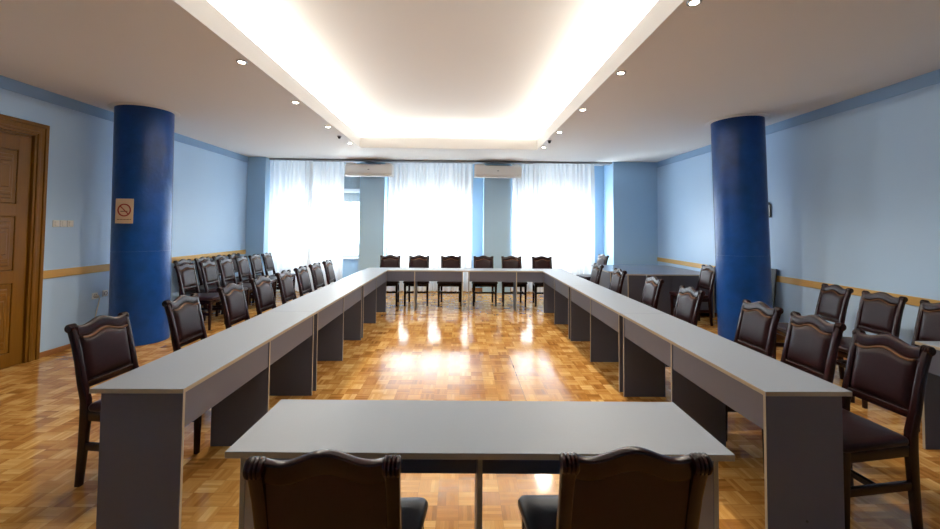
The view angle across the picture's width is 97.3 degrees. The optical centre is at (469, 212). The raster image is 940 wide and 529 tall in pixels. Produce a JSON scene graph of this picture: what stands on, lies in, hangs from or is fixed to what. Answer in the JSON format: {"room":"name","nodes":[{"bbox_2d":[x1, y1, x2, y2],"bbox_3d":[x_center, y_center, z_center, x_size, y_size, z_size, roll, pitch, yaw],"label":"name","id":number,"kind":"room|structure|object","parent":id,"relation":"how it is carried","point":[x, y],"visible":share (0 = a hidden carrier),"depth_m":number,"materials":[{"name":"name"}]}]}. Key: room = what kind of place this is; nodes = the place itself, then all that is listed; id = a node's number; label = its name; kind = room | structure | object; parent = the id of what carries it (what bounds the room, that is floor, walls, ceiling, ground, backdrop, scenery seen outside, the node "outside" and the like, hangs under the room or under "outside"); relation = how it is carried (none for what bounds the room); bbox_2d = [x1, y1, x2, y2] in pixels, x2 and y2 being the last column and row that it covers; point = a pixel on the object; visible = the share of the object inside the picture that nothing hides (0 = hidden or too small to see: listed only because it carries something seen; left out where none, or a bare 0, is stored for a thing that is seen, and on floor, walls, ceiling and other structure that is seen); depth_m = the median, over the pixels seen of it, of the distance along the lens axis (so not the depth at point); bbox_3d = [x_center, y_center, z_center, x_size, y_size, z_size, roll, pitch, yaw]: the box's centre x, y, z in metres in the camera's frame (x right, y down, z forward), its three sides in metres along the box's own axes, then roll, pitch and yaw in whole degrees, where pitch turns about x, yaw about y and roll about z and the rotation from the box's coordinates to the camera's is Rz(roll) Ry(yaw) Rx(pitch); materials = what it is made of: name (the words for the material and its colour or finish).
{"room":"conference room","nodes":[
{"label":"conference room","id":0,"kind":"room"},
{"bbox_2d":[0,88,247,351],"bbox_3d":[-5.020,-0.152,3.937,0.200,3.595,12.850,1,-2,-1],"label":"wall","id":1,"kind":"structure","parent":0,"point":[210,188],"depth_m":5.44,"materials":[{"name":"blue paint"}]},
{"bbox_2d":[0,114,49,368],"bbox_3d":[-4.950,0.310,4.107,0.216,2.685,1.320,1,-2,-1],"label":"door","id":2,"kind":"structure","parent":1,"relation":"in","point":[24,144],"depth_m":4.54,"materials":[{"name":"brown wood"}]},
{"bbox_2d":[52,220,59,226],"bbox_3d":[-4.932,0.134,4.939,0.020,0.082,0.082,1,-2,-1],"label":"light switch","id":3,"kind":"object","parent":1,"relation":"attached to","point":[56,223],"visible":1,"depth_m":4.93,"materials":[{"name":"white plastic"}]},
{"bbox_2d":[60,220,66,226],"bbox_3d":[-4.934,0.138,5.029,0.020,0.082,0.082,1,-2,-1],"label":"light switch","id":4,"kind":"object","parent":1,"relation":"attached to","point":[63,223],"visible":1,"depth_m":5.02,"materials":[{"name":"white plastic"}]},
{"bbox_2d":[67,220,73,226],"bbox_3d":[-4.936,0.141,5.119,0.020,0.082,0.082,1,-2,-1],"label":"light switch","id":5,"kind":"object","parent":1,"relation":"attached to","point":[70,223],"visible":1,"depth_m":5.11,"materials":[{"name":"white plastic"}]},
{"bbox_2d":[94,295,99,316],"bbox_3d":[-4.910,1.399,5.508,0.061,0.609,0.207,0,-2,7],"label":"power cord","id":6,"kind":"object","parent":1,"relation":"attached to","point":[95,296],"visible":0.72,"depth_m":5.46,"materials":[{"name":"grey plastic"}]},
{"bbox_2d":[102,290,107,296],"bbox_3d":[-4.955,1.100,5.630,0.018,0.082,0.082,1,-2,-1],"label":"wall socket","id":7,"kind":"object","parent":1,"relation":"attached to","point":[104,292],"visible":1,"depth_m":5.61,"materials":[{"name":"white plastic"}]},
{"bbox_2d":[0,75,247,161],"bbox_3d":[-4.895,-1.397,3.558,0.012,0.130,11.600,1,-2,-1],"label":"trim","id":8,"kind":"structure","parent":1,"relation":"attached to","point":[6,83],"depth_m":5.18,"materials":[{"name":"blue paint"}]},
{"bbox_2d":[39,303,214,357],"bbox_3d":[-4.989,1.725,6.984,0.015,0.060,4.530,1,-2,-1],"label":"baseboard","id":9,"kind":"structure","parent":1,"relation":"attached to","point":[68,346],"depth_m":4.94,"materials":[{"name":"brown wood"}]},
{"bbox_2d":[43,250,245,278],"bbox_3d":[-4.979,0.803,7.021,0.018,0.095,4.520,1,-2,-1],"label":"trim","id":10,"kind":"structure","parent":1,"relation":"attached to","point":[55,273],"depth_m":5.42,"materials":[{"name":"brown wood"}]},
{"bbox_2d":[245,157,657,292],"bbox_3d":[-0.337,0.102,9.923,9.398,3.595,1.050,1,-2,-1],"label":"wall","id":11,"kind":"structure","parent":0,"point":[626,205],"depth_m":9.71,"materials":[{"name":"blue paint"}]},
{"bbox_2d":[343,175,359,258],"bbox_3d":[-3.584,0.026,10.151,1.960,2.215,0.325,1,-2,-1],"label":"window","id":12,"kind":"structure","parent":11,"relation":"in","point":[351,184],"depth_m":10.32,"materials":[{"name":"white glass"}]},
{"bbox_2d":[344,175,359,201],"bbox_3d":[-3.580,-0.665,10.328,1.920,0.820,0.020,1,-2,-1],"label":"roller shutter","id":13,"kind":"object","parent":12,"relation":"attached to","point":[349,182],"depth_m":10.33,"materials":[{"name":"grey"}]},
{"bbox_2d":[345,162,393,176],"bbox_3d":[-2.298,-0.983,9.595,1.090,0.315,0.364,1,-2,-1],"label":"air conditioner","id":14,"kind":"object","parent":11,"relation":"attached to","point":[352,169],"visible":1,"depth_m":9.43,"materials":[{"name":"white plastic"}]},
{"bbox_2d":[472,202,472,259],"bbox_3d":[-0.924,0.052,10.201,2.040,2.215,0.325,1,-2,-1],"label":"window","id":15,"kind":"structure","parent":11,"relation":"in","point":[472,202],"depth_m":10.22,"materials":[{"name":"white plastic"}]},
{"bbox_2d":[474,164,521,177],"bbox_3d":[0.661,-0.954,9.651,1.090,0.315,0.364,1,-2,-1],"label":"air conditioner","id":16,"kind":"object","parent":11,"relation":"attached to","point":[480,170],"visible":1,"depth_m":9.48,"materials":[{"name":"white plastic"}]},
{"bbox_2d":[0,0,939,165],"bbox_3d":[-0.208,-1.669,4.033,9.398,0.530,12.350,1,-2,-1],"label":"ceiling","id":17,"kind":"structure","parent":0,"point":[469,80],"depth_m":4.37,"materials":[{"name":"paint"}]},
{"bbox_2d":[236,60,247,63],"bbox_3d":[-2.151,-1.419,3.912,0.100,0.012,0.100,1,-2,-1],"label":"recessed light","id":18,"kind":"object","parent":17,"relation":"in","point":[237,61],"visible":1,"depth_m":3.90,"materials":[{"name":"silver metal"}]},
{"bbox_2d":[269,158,611,164],"bbox_3d":[-0.630,-1.187,9.689,7.945,0.039,0.210,1,-2,-1],"label":"rail","id":19,"kind":"object","parent":17,"relation":"attached to","point":[279,159],"visible":0.9,"depth_m":9.62,"materials":[{"name":"grey plastic"}]},
{"bbox_2d":[268,160,312,290],"bbox_3d":[-4.129,0.301,9.513,0.999,3.000,0.111,1,-2,-1],"label":"sheer curtain","id":20,"kind":"object","parent":19,"relation":"hanging from","point":[291,182],"visible":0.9,"depth_m":9.51,"materials":[{"name":"white fabric"}]},
{"bbox_2d":[311,162,344,290],"bbox_3d":[-3.352,0.313,9.640,0.858,3.000,0.112,1,-2,-1],"label":"sheer curtain","id":21,"kind":"object","parent":19,"relation":"hanging from","point":[328,177],"visible":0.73,"depth_m":9.65,"materials":[{"name":"white fabric"}]},
{"bbox_2d":[386,162,472,291],"bbox_3d":[-0.922,0.336,9.691,1.988,3.000,0.119,1,-2,-1],"label":"sheer curtain","id":22,"kind":"object","parent":19,"relation":"hanging from","point":[429,213],"visible":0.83,"depth_m":9.69,"materials":[{"name":"white fabric"}]},
{"bbox_2d":[511,164,532,291],"bbox_3d":[1.290,0.358,9.736,0.583,3.000,0.112,1,-2,-1],"label":"sheer curtain","id":23,"kind":"object","parent":19,"relation":"hanging from","point":[522,188],"visible":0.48,"depth_m":9.73,"materials":[{"name":"white fabric"}]},
{"bbox_2d":[533,163,594,291],"bbox_3d":[2.198,0.362,9.629,1.436,3.000,0.119,1,-2,-1],"label":"sheer curtain","id":24,"kind":"object","parent":19,"relation":"hanging from","point":[563,194],"visible":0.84,"depth_m":9.63,"materials":[{"name":"white fabric"}]},
{"bbox_2d":[616,71,625,74],"bbox_3d":[1.506,-1.380,4.101,0.100,0.012,0.100,1,-2,-1],"label":"recessed light","id":25,"kind":"object","parent":17,"relation":"in","point":[618,72],"visible":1,"depth_m":4.09,"materials":[{"name":"silver metal"}]},
{"bbox_2d":[686,0,701,6],"bbox_3d":[1.531,-1.425,2.812,0.100,0.012,0.100,1,-2,-1],"label":"recessed light","id":26,"kind":"object","parent":17,"relation":"in","point":[690,3],"visible":1,"depth_m":2.81,"materials":[{"name":"silver metal"}]},
{"bbox_2d":[0,291,939,528],"bbox_3d":[-0.239,1.766,3.961,9.798,0.150,12.850,1,-2,-1],"label":"floor","id":27,"kind":"structure","parent":0,"point":[487,352],"depth_m":3.47,"materials":[{"name":"wood"}]},
{"bbox_2d":[64,311,201,486],"bbox_3d":[-2.113,1.146,2.632,0.602,0.960,0.486,0,-2,3],"label":"leather chair","id":28,"kind":"object","parent":27,"relation":"on","point":[103,348],"visible":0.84,"depth_m":2.55,"materials":[{"name":"brown leather"}]},
{"bbox_2d":[107,102,179,345],"bbox_3d":[-4.402,0.162,5.574,0.780,3.095,0.780,0,-2,-1],"label":"round column","id":29,"kind":"structure","parent":27,"relation":"on","point":[143,134],"depth_m":5.33,"materials":[{"name":"blue paint"}]},
{"bbox_2d":[115,199,133,222],"bbox_3d":[-4.380,-0.017,5.251,0.215,0.315,0.010,1,-2,-4],"label":"no smoking sign","id":30,"kind":"object","parent":29,"relation":"attached to","point":[124,207],"visible":1,"depth_m":5.25,"materials":[{"name":"beige paper"}]},
{"bbox_2d":[162,293,206,351],"bbox_3d":[-2.148,1.176,3.465,0.602,0.960,0.486,1,-2,-2],"label":"leather chair","id":31,"kind":"object","parent":27,"relation":"on","point":[184,314],"visible":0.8,"depth_m":3.41,"materials":[{"name":"brown leather"}]},
{"bbox_2d":[173,259,221,312],"bbox_3d":[-4.643,1.281,7.071,0.602,0.960,0.486,1,-2,-1],"label":"leather chair","id":32,"kind":"object","parent":27,"relation":"on","point":[188,261],"visible":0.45,"depth_m":6.93,"materials":[{"name":"brown leather"}]},
{"bbox_2d":[174,263,224,330],"bbox_3d":[-4.073,1.259,6.292,0.602,0.960,0.486,1,-2,-1],"label":"leather chair","id":33,"kind":"object","parent":27,"relation":"on","point":[186,273],"visible":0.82,"depth_m":6.20,"materials":[{"name":"brown leather"}]},
{"bbox_2d":[89,311,315,528],"bbox_3d":[-1.640,1.266,2.921,0.452,0.750,1.848,1,-2,-1],"label":"desk","id":34,"kind":"object","parent":27,"relation":"on","point":[233,372],"visible":0.94,"depth_m":2.12,"materials":[{"name":"grey laminate"}]},
{"bbox_2d":[194,257,238,304],"bbox_3d":[-4.654,1.300,7.611,0.602,0.960,0.486,1,-2,-1],"label":"leather chair","id":35,"kind":"object","parent":27,"relation":"on","point":[201,259],"visible":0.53,"depth_m":7.45,"materials":[{"name":"brown leather"}]},
{"bbox_2d":[198,260,247,320],"bbox_3d":[-4.084,1.278,6.856,0.602,0.960,0.486,1,-2,-2],"label":"leather chair","id":36,"kind":"object","parent":27,"relation":"on","point":[209,272],"visible":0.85,"depth_m":6.80,"materials":[{"name":"brown leather"}]},
{"bbox_2d":[212,255,252,301],"bbox_3d":[-4.664,1.319,8.140,0.602,0.960,0.486,1,-2,-1],"label":"leather chair","id":37,"kind":"object","parent":27,"relation":"on","point":[217,257],"visible":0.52,"depth_m":8.01,"materials":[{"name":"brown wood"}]},
{"bbox_2d":[216,282,249,328],"bbox_3d":[-2.163,1.201,4.194,0.602,0.960,0.486,1,-2,-1],"label":"leather chair","id":38,"kind":"object","parent":27,"relation":"on","point":[232,297],"visible":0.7,"depth_m":4.14,"materials":[{"name":"brown leather"}]},
{"bbox_2d":[217,258,253,314],"bbox_3d":[-4.094,1.296,7.361,0.602,0.960,0.486,1,-2,-1],"label":"leather chair","id":39,"kind":"object","parent":27,"relation":"on","point":[227,272],"visible":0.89,"depth_m":7.28,"materials":[{"name":"brown leather"}]},
{"bbox_2d":[227,253,265,278],"bbox_3d":[-4.674,1.337,8.670,0.602,0.960,0.486,1,-2,-1],"label":"leather chair","id":40,"kind":"object","parent":27,"relation":"on","point":[233,255],"visible":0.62,"depth_m":8.57,"materials":[{"name":"brown leather"}]},
{"bbox_2d":[234,256,275,304],"bbox_3d":[-4.105,1.316,7.915,0.602,0.960,0.486,1,-2,-2],"label":"leather chair","id":41,"kind":"object","parent":27,"relation":"on","point":[242,263],"visible":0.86,"depth_m":7.88,"materials":[{"name":"brown leather"}]},
{"bbox_2d":[249,275,275,315],"bbox_3d":[-2.175,1.223,4.814,0.602,0.960,0.486,1,-2,0],"label":"leather chair","id":42,"kind":"object","parent":27,"relation":"on","point":[262,288],"visible":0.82,"depth_m":4.76,"materials":[{"name":"brown leather"}]},
{"bbox_2d":[248,254,279,302],"bbox_3d":[-4.114,1.334,8.420,0.602,0.960,0.486,1,-2,-1],"label":"leather chair","id":43,"kind":"object","parent":27,"relation":"on","point":[255,260],"visible":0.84,"depth_m":8.32,"materials":[{"name":"brown leather"}]},
{"bbox_2d":[261,253,295,287],"bbox_3d":[-4.125,1.352,8.945,0.602,0.960,0.486,1,-2,-2],"label":"leather chair","id":44,"kind":"object","parent":27,"relation":"on","point":[267,257],"visible":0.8,"depth_m":8.91,"materials":[{"name":"brown leather"}]},
{"bbox_2d":[275,270,296,304],"bbox_3d":[-2.187,1.246,5.453,0.602,0.960,0.486,1,-2,-2],"label":"leather chair","id":45,"kind":"object","parent":27,"relation":"on","point":[285,281],"visible":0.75,"depth_m":5.38,"materials":[{"name":"brown leather"}]},
{"bbox_2d":[293,266,312,296],"bbox_3d":[-2.198,1.266,6.038,0.602,0.960,0.486,1,-2,-1],"label":"leather chair","id":46,"kind":"object","parent":27,"relation":"on","point":[302,275],"visible":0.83,"depth_m":5.97,"materials":[{"name":"brown leather"}]},
{"bbox_2d":[269,284,362,390],"bbox_3d":[-1.676,1.331,4.770,0.452,0.750,1.848,1,-2,-1],"label":"desk","id":47,"kind":"object","parent":27,"relation":"on","point":[338,307],"visible":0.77,"depth_m":4.75,"materials":[{"name":"grey laminate"}]},
{"bbox_2d":[308,262,324,290],"bbox_3d":[-2.209,1.286,6.613,0.602,0.960,0.486,1,-2,0],"label":"leather chair","id":48,"kind":"object","parent":27,"relation":"on","point":[316,271],"visible":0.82,"depth_m":6.55,"materials":[{"name":"brown leather"}]},
{"bbox_2d":[322,259,335,284],"bbox_3d":[-2.221,1.308,7.232,0.602,0.960,0.486,1,-2,-2],"label":"leather chair","id":49,"kind":"object","parent":27,"relation":"on","point":[328,266],"visible":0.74,"depth_m":7.15,"materials":[{"name":"brown leather"}]},
{"bbox_2d":[242,449,427,528],"bbox_3d":[-0.393,1.116,1.338,0.486,0.960,0.602,1,-2,-2],"label":"leather chair","id":50,"kind":"object","parent":27,"relation":"on","point":[323,488],"visible":1,"depth_m":1.10,"materials":[{"name":"brown leather"}]},
{"bbox_2d":[331,270,386,337],"bbox_3d":[-1.712,1.396,6.619,0.452,0.750,1.848,1,-2,-1],"label":"desk","id":51,"kind":"object","parent":27,"relation":"on","point":[373,281],"visible":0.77,"depth_m":6.61,"materials":[{"name":"grey laminate"}]},
{"bbox_2d":[380,255,400,305],"bbox_3d":[-1.639,1.353,8.330,0.515,0.960,0.602,1,-2,-1],"label":"leather chair","id":52,"kind":"object","parent":27,"relation":"on","point":[389,261],"visible":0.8,"depth_m":8.53,"materials":[{"name":"brown leather"}]},
{"bbox_2d":[365,268,465,311],"bbox_3d":[-1.005,1.444,7.783,1.868,0.750,0.452,1,-2,-1],"label":"desk","id":53,"kind":"object","parent":27,"relation":"on","point":[392,274],"visible":0.77,"depth_m":7.58,"materials":[{"name":"grey laminate"}]},
{"bbox_2d":[403,255,429,305],"bbox_3d":[-1.040,1.358,8.342,0.515,0.960,0.602,1,-2,-1],"label":"leather chair","id":54,"kind":"object","parent":27,"relation":"on","point":[419,261],"visible":0.8,"depth_m":8.49,"materials":[{"name":"brown leather"}]},
{"bbox_2d":[437,255,461,305],"bbox_3d":[-0.379,1.365,8.354,0.515,0.960,0.602,1,-2,-1],"label":"leather chair","id":55,"kind":"object","parent":27,"relation":"on","point":[450,261],"visible":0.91,"depth_m":8.49,"materials":[{"name":"brown leather"}]},
{"bbox_2d":[225,399,734,528],"bbox_3d":[0.036,1.237,1.674,1.810,0.750,0.445,1,-2,0],"label":"desk","id":56,"kind":"object","parent":27,"relation":"on","point":[478,438],"visible":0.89,"depth_m":1.63,"materials":[{"name":"grey laminate"}]},
{"bbox_2d":[472,255,497,306],"bbox_3d":[0.300,1.371,8.367,0.515,0.960,0.602,1,-2,-1],"label":"leather chair","id":57,"kind":"object","parent":27,"relation":"on","point":[483,261],"visible":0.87,"depth_m":8.51,"materials":[{"name":"brown leather"}]},
{"bbox_2d":[501,256,527,306],"bbox_3d":[0.885,1.377,8.378,0.515,0.960,0.602,1,-2,-1],"label":"leather chair","id":58,"kind":"object","parent":27,"relation":"on","point":[512,262],"visible":0.81,"depth_m":8.53,"materials":[{"name":"brown leather"}]},
{"bbox_2d":[466,268,564,311],"bbox_3d":[0.865,1.462,7.819,1.868,0.750,0.452,1,-2,-1],"label":"desk","id":59,"kind":"object","parent":27,"relation":"on","point":[474,274],"visible":0.77,"depth_m":7.61,"materials":[{"name":"grey laminate"}]},
{"bbox_2d":[531,256,551,306],"bbox_3d":[1.523,1.383,8.390,0.515,0.960,0.602,1,-2,-1],"label":"leather chair","id":60,"kind":"object","parent":27,"relation":"on","point":[541,262],"visible":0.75,"depth_m":8.59,"materials":[{"name":"brown leather"}]},
{"bbox_2d":[543,271,599,338],"bbox_3d":[1.592,1.428,6.678,0.439,0.750,1.857,1,-2,-1],"label":"desk","id":61,"kind":"object","parent":27,"relation":"on","point":[556,283],"visible":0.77,"depth_m":6.66,"materials":[{"name":"grey laminate"}]},
{"bbox_2d":[576,254,608,280],"bbox_3d":[2.787,1.427,9.325,0.602,0.960,0.486,1,-2,-13],"label":"leather chair","id":62,"kind":"object","parent":27,"relation":"on","point":[602,259],"visible":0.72,"depth_m":9.30,"materials":[{"name":"brown leather"}]},
{"bbox_2d":[590,263,603,284],"bbox_3d":[1.907,1.335,6.955,0.602,0.960,0.486,1,-2,-1],"label":"leather chair","id":63,"kind":"object","parent":27,"relation":"on","point":[597,269],"visible":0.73,"depth_m":6.88,"materials":[{"name":"brown leather"}]},
{"bbox_2d":[518,446,712,528],"bbox_3d":[0.438,1.124,1.367,0.486,0.960,0.602,1,-2,-1],"label":"leather chair","id":64,"kind":"object","parent":27,"relation":"on","point":[629,487],"visible":1,"depth_m":1.13,"materials":[{"name":"brown leather"}]},
{"bbox_2d":[569,285,665,391],"bbox_3d":[1.627,1.362,4.820,0.439,0.750,1.857,1,-2,-1],"label":"desk","id":65,"kind":"object","parent":27,"relation":"on","point":[596,318],"visible":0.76,"depth_m":4.80,"materials":[{"name":"grey laminate"}]},
{"bbox_2d":[609,268,626,293],"bbox_3d":[1.948,1.305,6.077,0.602,0.960,0.486,1,-2,-1],"label":"leather chair","id":66,"kind":"object","parent":27,"relation":"on","point":[616,284],"visible":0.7,"depth_m":6.01,"materials":[{"name":"brown leather"}]},
{"bbox_2d":[591,265,671,266],"bbox_3d":[3.489,1.519,8.786,1.660,0.750,0.440,1,-2,-1],"label":"desk","id":67,"kind":"object","parent":27,"relation":"on","point":[591,265],"visible":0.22,"depth_m":8.79,"materials":[{"name":"laminate"}]},
{"bbox_2d":[599,267,687,285],"bbox_3d":[3.478,1.504,8.346,1.700,0.750,0.440,1,-2,-1],"label":"desk","id":68,"kind":"object","parent":27,"relation":"on","point":[676,268],"visible":0.2,"depth_m":8.35,"materials":[{"name":"laminate"}]},
{"bbox_2d":[602,269,698,288],"bbox_3d":[3.454,1.488,7.905,1.765,0.750,0.440,1,-2,-1],"label":"desk","id":69,"kind":"object","parent":27,"relation":"on","point":[607,274],"visible":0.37,"depth_m":7.89,"materials":[{"name":"laminate"}]},
{"bbox_2d":[640,275,663,308],"bbox_3d":[2.042,1.272,5.144,0.602,0.960,0.486,1,-2,0],"label":"leather chair","id":70,"kind":"object","parent":27,"relation":"on","point":[650,295],"visible":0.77,"depth_m":5.09,"materials":[{"name":"brown leather"}]},
{"bbox_2d":[621,272,714,317],"bbox_3d":[3.537,1.473,7.467,1.615,0.750,0.440,1,-2,-1],"label":"desk","id":71,"kind":"object","parent":27,"relation":"on","point":[634,282],"visible":0.36,"depth_m":7.26,"materials":[{"name":"laminate"}]},
{"bbox_2d":[665,285,705,366],"bbox_3d":[2.009,1.240,4.224,0.602,0.960,0.486,1,-2,-1],"label":"leather chair","id":72,"kind":"object","parent":27,"relation":"on","point":[689,300],"visible":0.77,"depth_m":4.17,"materials":[{"name":"brown leather"}]},
{"bbox_2d":[669,265,715,325],"bbox_3d":[3.709,1.347,6.830,0.602,0.960,0.486,1,-2,-1],"label":"leather chair","id":73,"kind":"object","parent":27,"relation":"on","point":[707,275],"visible":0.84,"depth_m":6.77,"materials":[{"name":"brown leather"}]},
{"bbox_2d":[621,313,851,528],"bbox_3d":[1.663,1.297,2.963,0.439,0.750,1.857,1,-2,-1],"label":"desk","id":74,"kind":"object","parent":27,"relation":"on","point":[799,412],"visible":0.95,"depth_m":2.17,"materials":[{"name":"grey laminate"}]},
{"bbox_2d":[705,113,772,341],"bbox_3d":[3.827,0.244,5.820,0.780,3.095,0.780,-1,-2,-1],"label":"round column","id":75,"kind":"structure","parent":27,"relation":"on","point":[738,142],"depth_m":5.57,"materials":[{"name":"blue paint"}]},
{"bbox_2d":[734,299,783,357],"bbox_3d":[2.131,1.211,3.377,0.602,0.960,0.486,1,-2,-2],"label":"leather chair","id":76,"kind":"object","parent":27,"relation":"on","point":[757,325],"visible":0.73,"depth_m":3.34,"materials":[{"name":"brown leather"}]},
{"bbox_2d":[771,268,777,307],"bbox_3d":[4.342,1.311,6.063,0.126,0.986,0.340,1,-2,-1],"label":"leaning board","id":77,"kind":"object","parent":27,"relation":"on","point":[773,271],"visible":0.24,"depth_m":5.91,"materials":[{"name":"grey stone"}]},
{"bbox_2d":[725,311,846,471],"bbox_3d":[2.144,1.192,2.857,0.602,0.960,0.486,1,-2,-2],"label":"leather chair","id":78,"kind":"object","parent":27,"relation":"on","point":[811,343],"visible":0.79,"depth_m":2.83,"materials":[{"name":"brown leather"}]},
{"bbox_2d":[772,283,853,379],"bbox_3d":[3.736,1.266,4.529,0.602,0.960,0.486,0,-2,7],"label":"leather chair","id":79,"kind":"object","parent":27,"relation":"on","point":[833,300],"visible":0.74,"depth_m":4.48,"materials":[{"name":"brown leather"}]},
{"bbox_2d":[836,290,907,402],"bbox_3d":[3.715,1.245,3.961,0.602,0.960,0.486,1,-2,-1],"label":"leather chair","id":80,"kind":"object","parent":27,"relation":"on","point":[879,312],"visible":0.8,"depth_m":3.93,"materials":[{"name":"brown leather"}]},
{"bbox_2d":[842,328,935,528],"bbox_3d":[2.127,1.173,2.318,0.602,0.960,0.486,1,-2,-5],"label":"leather chair","id":81,"kind":"object","parent":27,"relation":"on","point":[885,371],"visible":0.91,"depth_m":2.19,"materials":[{"name":"brown leather"}]},
{"bbox_2d":[862,300,939,431],"bbox_3d":[3.725,1.227,3.432,0.602,0.960,0.486,1,-2,-1],"label":"leather chair","id":82,"kind":"object","parent":27,"relation":"on","point":[927,325],"visible":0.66,"depth_m":3.55,"materials":[{"name":"brown leather"}]},
{"bbox_2d":[915,341,939,448],"bbox_3d":[3.484,1.282,2.079,0.450,0.750,1.850,1,-2,-1],"label":"desk","id":83,"kind":"object","parent":27,"relation":"on","point":[930,414],"visible":0.66,"depth_m":2.95,"materials":[{"name":"grey laminate"}]},
{"bbox_2d":[657,83,939,344],"bbox_3d":[4.575,-0.060,4.119,0.200,3.595,12.850,1,-2,-1],"label":"wall","id":84,"kind":"structure","parent":0,"point":[854,194],"depth_m":4.90,"materials":[{"name":"blue paint"}]},
{"bbox_2d":[768,202,771,217],"bbox_3d":[4.421,-0.034,6.152,0.030,0.225,0.170,1,-2,-1],"label":"framed notice","id":85,"kind":"object","parent":84,"relation":"attached to","point":[769,204],"visible":0.38,"depth_m":6.08,"materials":[{"name":"grey plastic"}]},
{"bbox_2d":[714,313,846,359],"bbox_3d":[4.459,1.692,3.679,0.015,0.060,11.700,1,-2,-1],"label":"baseboard","id":86,"kind":"structure","parent":84,"relation":"attached to","point":[778,336],"depth_m":5.86,"materials":[{"name":"brown wood"}]},
{"bbox_2d":[657,69,939,167],"bbox_3d":[4.488,-1.306,3.786,0.012,0.130,11.700,1,-2,-1],"label":"trim","id":87,"kind":"structure","parent":84,"relation":"attached to","point":[931,78],"depth_m":4.88,"materials":[{"name":"blue paint"}]},
{"bbox_2d":[657,257,939,305],"bbox_3d":[4.465,0.874,3.708,0.018,0.088,11.700,1,-2,-1],"label":"trim","id":88,"kind":"structure","parent":84,"relation":"attached to","point":[915,301],"depth_m":5.35,"materials":[{"name":"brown wood"}]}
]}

